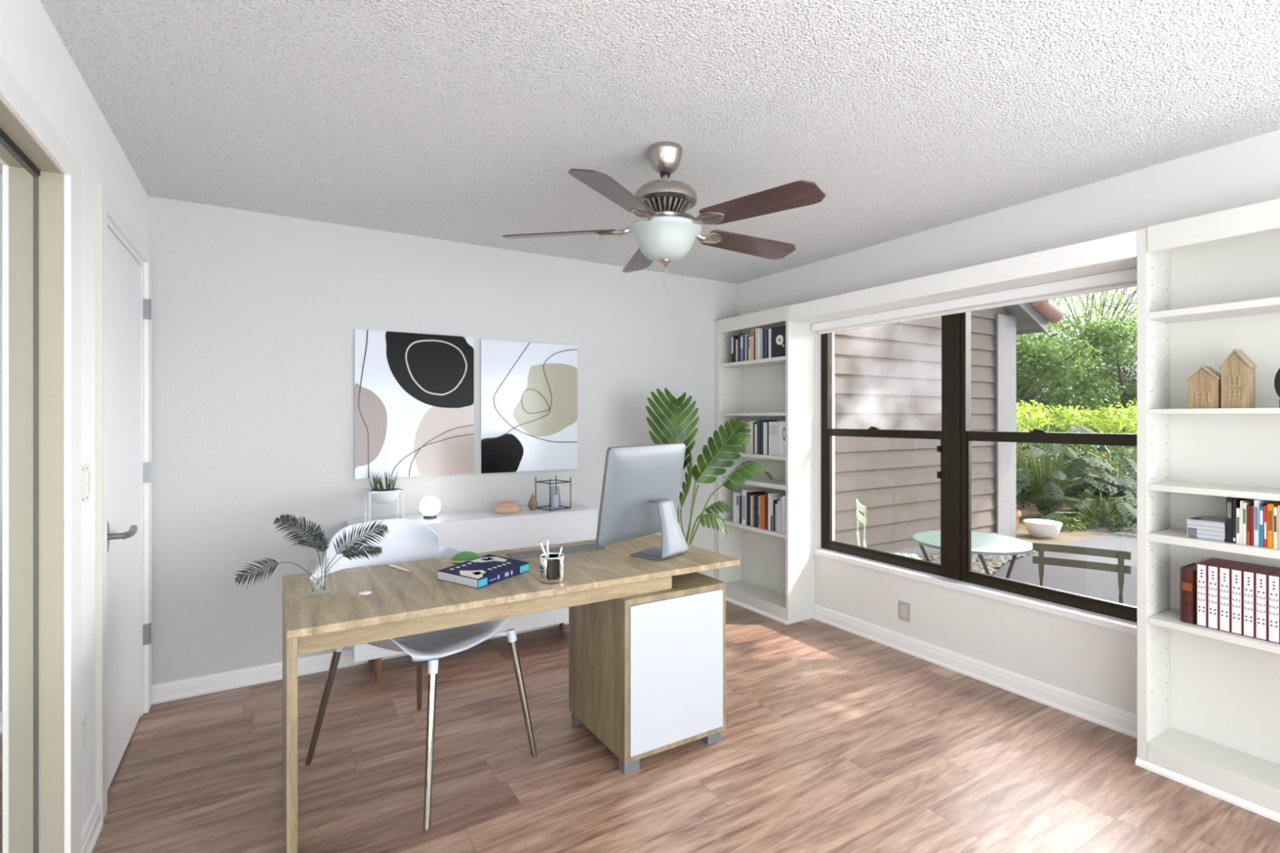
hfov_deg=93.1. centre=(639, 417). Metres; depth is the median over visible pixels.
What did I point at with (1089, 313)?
tree
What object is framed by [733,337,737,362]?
book
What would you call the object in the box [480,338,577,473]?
picture
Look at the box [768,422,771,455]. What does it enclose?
book
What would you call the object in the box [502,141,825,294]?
ceiling fan
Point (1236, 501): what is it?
book
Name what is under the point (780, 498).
book
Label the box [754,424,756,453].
book
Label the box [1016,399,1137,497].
hedge
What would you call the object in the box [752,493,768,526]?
book
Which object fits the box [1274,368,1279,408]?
round ornament
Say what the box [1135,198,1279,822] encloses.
bookcase
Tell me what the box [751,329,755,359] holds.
book
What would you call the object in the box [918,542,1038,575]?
river stones
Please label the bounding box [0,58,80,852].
trim
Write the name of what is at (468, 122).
ceiling
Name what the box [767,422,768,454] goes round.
book
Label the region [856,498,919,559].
bistro chair
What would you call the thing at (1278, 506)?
book
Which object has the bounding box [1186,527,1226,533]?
magazine
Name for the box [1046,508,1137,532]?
ground cover
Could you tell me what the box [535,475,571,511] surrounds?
wire lantern
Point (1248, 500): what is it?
book
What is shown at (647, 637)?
desk
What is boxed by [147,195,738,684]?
wall
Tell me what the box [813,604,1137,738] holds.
baseboard
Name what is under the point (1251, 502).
book
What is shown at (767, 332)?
book
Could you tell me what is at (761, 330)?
book
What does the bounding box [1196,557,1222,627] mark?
ring binder
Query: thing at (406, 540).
shell chair
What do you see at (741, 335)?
book
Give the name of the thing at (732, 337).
book
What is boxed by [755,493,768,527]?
book
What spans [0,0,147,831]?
wall
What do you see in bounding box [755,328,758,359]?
book
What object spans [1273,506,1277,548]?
book
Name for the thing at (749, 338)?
book
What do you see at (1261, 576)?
ring binder
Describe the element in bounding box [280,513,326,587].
palm leaf
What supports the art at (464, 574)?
on the hardcover book at (486, 570)
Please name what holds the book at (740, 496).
on the bookcase at (774, 578)
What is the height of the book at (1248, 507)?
0.140 m
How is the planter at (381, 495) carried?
on the console table at (482, 531)
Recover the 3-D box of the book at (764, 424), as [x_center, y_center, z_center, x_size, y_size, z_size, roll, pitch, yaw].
[0.943,0.147,4.312,0.159,0.227,0.018,0,0,-31]
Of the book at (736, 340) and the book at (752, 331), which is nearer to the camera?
the book at (752, 331)
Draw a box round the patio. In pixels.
[995,528,1137,606]
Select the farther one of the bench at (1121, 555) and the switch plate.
the bench at (1121, 555)
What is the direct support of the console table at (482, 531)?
on the floor
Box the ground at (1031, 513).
[932,455,1137,575]
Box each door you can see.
[0,128,40,852]
[95,185,151,821]
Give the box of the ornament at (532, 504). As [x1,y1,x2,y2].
[527,493,537,510]
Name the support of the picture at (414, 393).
attached to the wall at (255, 316)
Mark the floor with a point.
(834, 740)
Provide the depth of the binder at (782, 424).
4.12 m
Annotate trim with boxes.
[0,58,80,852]
[0,99,63,852]
[788,231,1137,324]
[813,547,1137,635]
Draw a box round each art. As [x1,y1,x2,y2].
[459,569,485,578]
[469,556,506,562]
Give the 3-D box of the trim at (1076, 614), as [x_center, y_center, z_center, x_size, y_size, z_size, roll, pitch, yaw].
[1.751,0.918,3.386,0.166,0.036,1.898,0,0,-31]
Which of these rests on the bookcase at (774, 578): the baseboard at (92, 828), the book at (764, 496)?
the book at (764, 496)
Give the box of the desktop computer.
[595,443,688,560]
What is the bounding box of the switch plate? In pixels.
[80,463,90,503]
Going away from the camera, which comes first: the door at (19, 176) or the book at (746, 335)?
the door at (19, 176)
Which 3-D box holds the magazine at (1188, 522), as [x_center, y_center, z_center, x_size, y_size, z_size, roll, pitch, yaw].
[2.173,0.395,2.298,0.160,0.008,0.105,0,0,-31]
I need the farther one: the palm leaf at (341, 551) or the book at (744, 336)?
the book at (744, 336)
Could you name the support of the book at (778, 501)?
on the bookcase at (774, 578)
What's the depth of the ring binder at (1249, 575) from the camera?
2.17 m
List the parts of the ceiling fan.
blade, blade, blade, pull chain, lamp shade, blade, blade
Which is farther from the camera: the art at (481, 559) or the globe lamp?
the globe lamp
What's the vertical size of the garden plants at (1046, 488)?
1.415 m
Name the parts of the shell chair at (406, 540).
leg, leg, leg, leg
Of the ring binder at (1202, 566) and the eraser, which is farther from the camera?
the ring binder at (1202, 566)
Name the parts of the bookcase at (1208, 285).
panel, floor trim, shelf, shelf, shelf, shelf, shelf, shelf, panel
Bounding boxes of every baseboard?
[80,801,103,852]
[151,622,568,704]
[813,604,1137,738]
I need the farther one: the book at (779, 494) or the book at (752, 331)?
the book at (752, 331)
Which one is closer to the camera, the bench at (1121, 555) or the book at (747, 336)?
the bench at (1121, 555)
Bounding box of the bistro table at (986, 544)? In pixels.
[912,530,1034,578]
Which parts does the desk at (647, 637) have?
panel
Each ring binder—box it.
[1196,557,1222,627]
[1207,559,1234,630]
[1218,560,1245,632]
[1231,563,1257,635]
[1243,564,1268,638]
[1255,566,1279,640]
[1267,569,1279,644]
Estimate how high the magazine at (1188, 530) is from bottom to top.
0.008 m
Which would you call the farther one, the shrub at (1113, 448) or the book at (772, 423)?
the shrub at (1113, 448)
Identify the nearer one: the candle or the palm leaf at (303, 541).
the palm leaf at (303, 541)
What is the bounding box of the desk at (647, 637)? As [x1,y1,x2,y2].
[282,533,739,852]
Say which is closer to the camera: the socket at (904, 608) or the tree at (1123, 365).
the socket at (904, 608)
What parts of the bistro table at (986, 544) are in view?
leg, leg, leg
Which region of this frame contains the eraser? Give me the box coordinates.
[358,591,371,595]
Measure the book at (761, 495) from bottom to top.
0.234 m
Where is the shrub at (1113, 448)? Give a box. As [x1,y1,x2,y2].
[1016,442,1137,509]
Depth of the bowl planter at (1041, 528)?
7.52 m
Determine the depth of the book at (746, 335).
4.44 m
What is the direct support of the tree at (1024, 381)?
on the ground at (1031, 513)
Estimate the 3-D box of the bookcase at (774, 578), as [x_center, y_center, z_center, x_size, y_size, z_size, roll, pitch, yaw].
[0.880,0.313,4.429,0.265,2.122,0.788,0,0,-31]
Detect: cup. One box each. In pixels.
[540,552,564,583]
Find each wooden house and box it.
[1185,365,1221,408]
[1218,348,1257,408]
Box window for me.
[821,311,1137,622]
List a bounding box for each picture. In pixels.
[354,328,474,479]
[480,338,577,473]
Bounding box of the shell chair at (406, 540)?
[305,518,536,831]
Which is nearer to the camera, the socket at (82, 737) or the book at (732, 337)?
the socket at (82, 737)
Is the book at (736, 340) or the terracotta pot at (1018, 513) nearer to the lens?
the book at (736, 340)
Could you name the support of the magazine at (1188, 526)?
on the magazine at (1188, 528)
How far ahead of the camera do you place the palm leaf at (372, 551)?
2.21 m
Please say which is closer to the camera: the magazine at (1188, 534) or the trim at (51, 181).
the trim at (51, 181)
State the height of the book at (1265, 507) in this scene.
0.146 m
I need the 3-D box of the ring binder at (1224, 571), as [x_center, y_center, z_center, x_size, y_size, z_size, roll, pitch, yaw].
[2.214,0.666,2.265,0.171,0.235,0.031,0,0,-31]
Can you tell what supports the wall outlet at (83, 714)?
attached to the wall at (32, 48)
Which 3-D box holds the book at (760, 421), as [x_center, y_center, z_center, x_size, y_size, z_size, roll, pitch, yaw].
[0.916,0.139,4.344,0.145,0.244,0.017,0,0,-31]
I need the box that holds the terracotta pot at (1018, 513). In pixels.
[1016,510,1021,530]
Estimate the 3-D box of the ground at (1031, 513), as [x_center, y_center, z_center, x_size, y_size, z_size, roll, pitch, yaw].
[11.280,1.634,17.414,30.610,0.280,34.000,0,0,-31]
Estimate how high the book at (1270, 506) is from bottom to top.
0.153 m
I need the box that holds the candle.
[551,493,558,506]
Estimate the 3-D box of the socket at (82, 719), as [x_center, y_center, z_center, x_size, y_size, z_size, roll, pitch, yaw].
[-1.730,0.954,1.885,0.001,0.024,0.035,0,0,-31]
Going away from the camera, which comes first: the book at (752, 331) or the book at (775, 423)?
the book at (775, 423)
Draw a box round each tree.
[1016,311,1137,462]
[1016,316,1137,461]
[1021,366,1137,453]
[1022,287,1137,448]
[1025,346,1137,449]
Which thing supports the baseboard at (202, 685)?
attached to the wall at (255, 316)
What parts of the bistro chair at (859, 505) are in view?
leg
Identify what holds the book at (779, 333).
on the bookcase at (774, 578)
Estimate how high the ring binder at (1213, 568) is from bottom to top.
0.235 m
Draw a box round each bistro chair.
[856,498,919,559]
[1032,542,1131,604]
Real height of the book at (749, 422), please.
0.235 m
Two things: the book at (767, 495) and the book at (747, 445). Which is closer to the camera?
the book at (767, 495)
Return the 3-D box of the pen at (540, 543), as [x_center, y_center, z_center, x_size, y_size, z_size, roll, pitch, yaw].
[-0.352,0.538,2.302,0.059,0.139,0.009,0,0,-10]
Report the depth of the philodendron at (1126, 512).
8.20 m
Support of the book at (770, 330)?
on the bookcase at (774, 578)
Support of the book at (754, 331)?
on the bookcase at (774, 578)
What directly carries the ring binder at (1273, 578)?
on the bookcase at (1208, 285)
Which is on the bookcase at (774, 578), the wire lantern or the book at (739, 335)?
the book at (739, 335)
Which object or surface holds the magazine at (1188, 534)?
on the magazine at (1189, 536)
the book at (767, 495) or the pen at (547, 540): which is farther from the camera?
the book at (767, 495)
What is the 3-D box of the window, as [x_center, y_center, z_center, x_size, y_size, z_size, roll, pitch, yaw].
[1.759,0.112,3.391,0.066,1.576,1.900,0,0,-31]
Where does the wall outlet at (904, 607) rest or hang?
attached to the wall at (1091, 661)
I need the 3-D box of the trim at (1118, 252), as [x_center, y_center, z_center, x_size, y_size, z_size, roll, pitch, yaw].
[1.587,-0.693,3.286,0.250,0.103,1.898,0,0,-31]
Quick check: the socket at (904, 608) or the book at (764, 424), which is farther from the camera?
the book at (764, 424)
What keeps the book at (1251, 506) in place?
on the bookcase at (1208, 285)
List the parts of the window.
meeting rail, sash, meeting rail, sash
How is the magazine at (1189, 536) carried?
on the bookcase at (1208, 285)
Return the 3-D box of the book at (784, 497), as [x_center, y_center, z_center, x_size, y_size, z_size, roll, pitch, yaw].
[1.042,0.658,4.152,0.160,0.252,0.026,0,0,-31]
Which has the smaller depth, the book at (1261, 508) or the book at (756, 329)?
the book at (1261, 508)
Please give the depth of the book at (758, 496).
4.32 m
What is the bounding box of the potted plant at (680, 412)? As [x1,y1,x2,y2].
[645,387,774,544]
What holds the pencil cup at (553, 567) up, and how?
on the desk at (647, 637)
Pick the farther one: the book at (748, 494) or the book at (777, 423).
the book at (748, 494)
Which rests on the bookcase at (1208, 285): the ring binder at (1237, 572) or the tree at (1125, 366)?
the ring binder at (1237, 572)
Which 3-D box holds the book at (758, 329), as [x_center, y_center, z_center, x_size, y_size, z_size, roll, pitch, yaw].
[0.912,-0.524,4.358,0.153,0.222,0.021,0,0,-31]
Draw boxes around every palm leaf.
[234,556,325,589]
[272,512,324,589]
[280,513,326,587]
[311,542,382,591]
[312,519,388,591]
[312,532,329,588]
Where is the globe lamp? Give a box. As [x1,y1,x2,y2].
[419,496,440,519]
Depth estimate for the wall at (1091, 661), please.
3.05 m
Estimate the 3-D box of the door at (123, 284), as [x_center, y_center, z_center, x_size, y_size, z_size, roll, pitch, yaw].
[-2.104,0.294,2.461,0.168,2.160,1.008,0,0,-31]
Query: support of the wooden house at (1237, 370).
on the bookcase at (1208, 285)
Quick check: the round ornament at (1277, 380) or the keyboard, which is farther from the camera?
the keyboard
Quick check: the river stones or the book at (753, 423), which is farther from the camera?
the river stones
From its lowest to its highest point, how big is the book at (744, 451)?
0.237 m
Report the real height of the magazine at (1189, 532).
0.008 m
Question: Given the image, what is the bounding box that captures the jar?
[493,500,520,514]
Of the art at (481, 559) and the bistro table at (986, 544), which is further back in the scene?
the bistro table at (986, 544)
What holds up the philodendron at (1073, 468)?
on the ground at (1031, 513)
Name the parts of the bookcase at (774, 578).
panel, shelf, shelf, shelf, shelf, shelf, shelf, floor trim, panel, panel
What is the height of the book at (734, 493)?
0.223 m
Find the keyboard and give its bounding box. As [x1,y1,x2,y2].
[506,543,605,559]
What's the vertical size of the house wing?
5.152 m
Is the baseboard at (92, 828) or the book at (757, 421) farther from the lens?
the book at (757, 421)
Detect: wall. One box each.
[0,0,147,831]
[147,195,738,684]
[738,129,1279,714]
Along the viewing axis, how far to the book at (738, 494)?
4.51 m
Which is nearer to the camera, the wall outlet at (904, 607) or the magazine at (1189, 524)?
the magazine at (1189, 524)
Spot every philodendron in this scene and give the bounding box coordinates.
[1031,484,1137,533]
[1053,444,1137,513]
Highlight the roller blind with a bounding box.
[811,267,1137,334]
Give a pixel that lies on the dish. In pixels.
(464, 556)
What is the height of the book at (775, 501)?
0.215 m
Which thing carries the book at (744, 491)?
on the bookcase at (774, 578)
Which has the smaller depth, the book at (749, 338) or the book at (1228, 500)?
the book at (1228, 500)
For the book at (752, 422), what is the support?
on the bookcase at (774, 578)
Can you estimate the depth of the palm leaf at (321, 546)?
2.21 m
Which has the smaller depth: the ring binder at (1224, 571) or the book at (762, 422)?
the ring binder at (1224, 571)
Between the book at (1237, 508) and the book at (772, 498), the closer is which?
the book at (1237, 508)
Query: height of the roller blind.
0.070 m
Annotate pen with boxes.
[388,564,411,572]
[539,541,547,557]
[546,538,549,557]
[558,546,562,557]
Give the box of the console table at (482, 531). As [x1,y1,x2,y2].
[346,502,596,682]
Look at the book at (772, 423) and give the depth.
4.20 m
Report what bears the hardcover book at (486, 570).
on the desk at (647, 637)
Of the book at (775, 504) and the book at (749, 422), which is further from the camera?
the book at (749, 422)
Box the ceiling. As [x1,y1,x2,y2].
[40,0,1279,284]
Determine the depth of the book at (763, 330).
4.28 m
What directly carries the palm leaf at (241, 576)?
in the glass vase
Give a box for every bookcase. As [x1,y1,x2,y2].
[714,305,814,624]
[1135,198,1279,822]
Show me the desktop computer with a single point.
(641, 487)
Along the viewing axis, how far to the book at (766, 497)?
4.26 m
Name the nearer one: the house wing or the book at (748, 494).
the book at (748, 494)
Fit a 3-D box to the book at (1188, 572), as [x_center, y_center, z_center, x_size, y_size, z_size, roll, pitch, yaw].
[2.157,0.681,2.358,0.162,0.206,0.048,0,0,-31]
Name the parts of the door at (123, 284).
handle, panel, frame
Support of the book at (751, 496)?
on the bookcase at (774, 578)
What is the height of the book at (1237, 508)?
0.128 m
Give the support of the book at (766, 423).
on the bookcase at (774, 578)
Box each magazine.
[1186,515,1226,524]
[1186,520,1226,527]
[1186,523,1226,528]
[1186,524,1226,531]
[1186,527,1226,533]
[1186,528,1226,535]
[1186,531,1226,537]
[1186,533,1226,540]
[1186,535,1226,542]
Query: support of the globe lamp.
on the console table at (482, 531)
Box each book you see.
[437,554,528,588]
[731,336,737,362]
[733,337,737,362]
[733,491,742,522]
[735,339,737,361]
[736,492,742,523]
[737,333,747,361]
[739,495,742,524]
[740,334,745,361]
[742,421,748,453]
[742,488,761,524]
[743,336,745,360]
[745,334,751,360]
[745,422,748,453]
[746,336,751,360]
[746,490,764,525]
[748,337,751,360]
[748,421,751,453]
[750,495,752,526]
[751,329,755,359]
[751,421,756,453]
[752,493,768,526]
[753,422,756,453]
[754,331,755,359]
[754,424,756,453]
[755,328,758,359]
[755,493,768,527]
[756,420,759,454]
[756,495,759,527]
[757,328,762,359]
[758,496,759,528]
[759,420,776,454]
[760,328,768,359]
[760,494,768,528]
[761,421,778,454]
[762,328,767,358]
[763,422,765,454]
[763,495,767,528]
[764,329,768,358]
[764,497,766,529]
[765,422,767,454]
[766,331,768,358]
[766,495,768,529]
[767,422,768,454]
[768,328,771,358]
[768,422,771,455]
[768,492,785,530]
[770,495,782,530]
[771,422,773,455]
[773,422,776,455]
[773,499,779,531]
[775,503,777,531]
[776,422,778,455]
[777,500,779,532]
[779,497,782,533]
[782,495,786,533]
[1180,562,1196,624]
[1226,497,1235,542]
[1232,497,1248,543]
[1236,506,1239,543]
[1240,498,1255,544]
[1242,500,1253,544]
[1246,503,1253,545]
[1250,504,1253,545]
[1253,499,1272,546]
[1259,504,1266,546]
[1263,504,1267,547]
[1267,501,1279,548]
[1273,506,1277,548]
[1277,505,1279,549]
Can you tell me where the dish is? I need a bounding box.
[450,551,480,563]
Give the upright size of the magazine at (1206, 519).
0.008 m
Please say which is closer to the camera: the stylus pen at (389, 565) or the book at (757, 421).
the stylus pen at (389, 565)
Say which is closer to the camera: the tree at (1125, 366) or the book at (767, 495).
the book at (767, 495)
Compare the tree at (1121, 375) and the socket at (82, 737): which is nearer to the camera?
the socket at (82, 737)
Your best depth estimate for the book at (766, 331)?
4.26 m
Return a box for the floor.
[92,600,1279,852]
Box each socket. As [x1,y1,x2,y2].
[81,718,84,730]
[81,736,84,748]
[900,604,907,617]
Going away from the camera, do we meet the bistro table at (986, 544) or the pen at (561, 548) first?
the pen at (561, 548)
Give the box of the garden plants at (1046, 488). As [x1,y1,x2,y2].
[1016,423,1132,516]
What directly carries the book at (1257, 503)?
on the bookcase at (1208, 285)
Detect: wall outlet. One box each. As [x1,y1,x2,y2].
[80,711,85,755]
[898,600,910,622]
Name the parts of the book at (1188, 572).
title panel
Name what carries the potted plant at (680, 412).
on the floor
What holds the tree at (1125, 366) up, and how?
on the ground at (1031, 513)
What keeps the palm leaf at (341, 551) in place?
in the glass vase
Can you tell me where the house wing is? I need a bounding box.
[835,299,1063,556]
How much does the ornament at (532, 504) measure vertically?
0.106 m
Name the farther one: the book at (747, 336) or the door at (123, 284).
the book at (747, 336)
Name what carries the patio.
on the ground at (1031, 513)
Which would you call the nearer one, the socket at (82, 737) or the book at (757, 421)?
the socket at (82, 737)
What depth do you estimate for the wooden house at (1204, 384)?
2.27 m
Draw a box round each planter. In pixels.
[364,469,404,521]
[1023,519,1062,537]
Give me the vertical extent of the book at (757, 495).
0.224 m

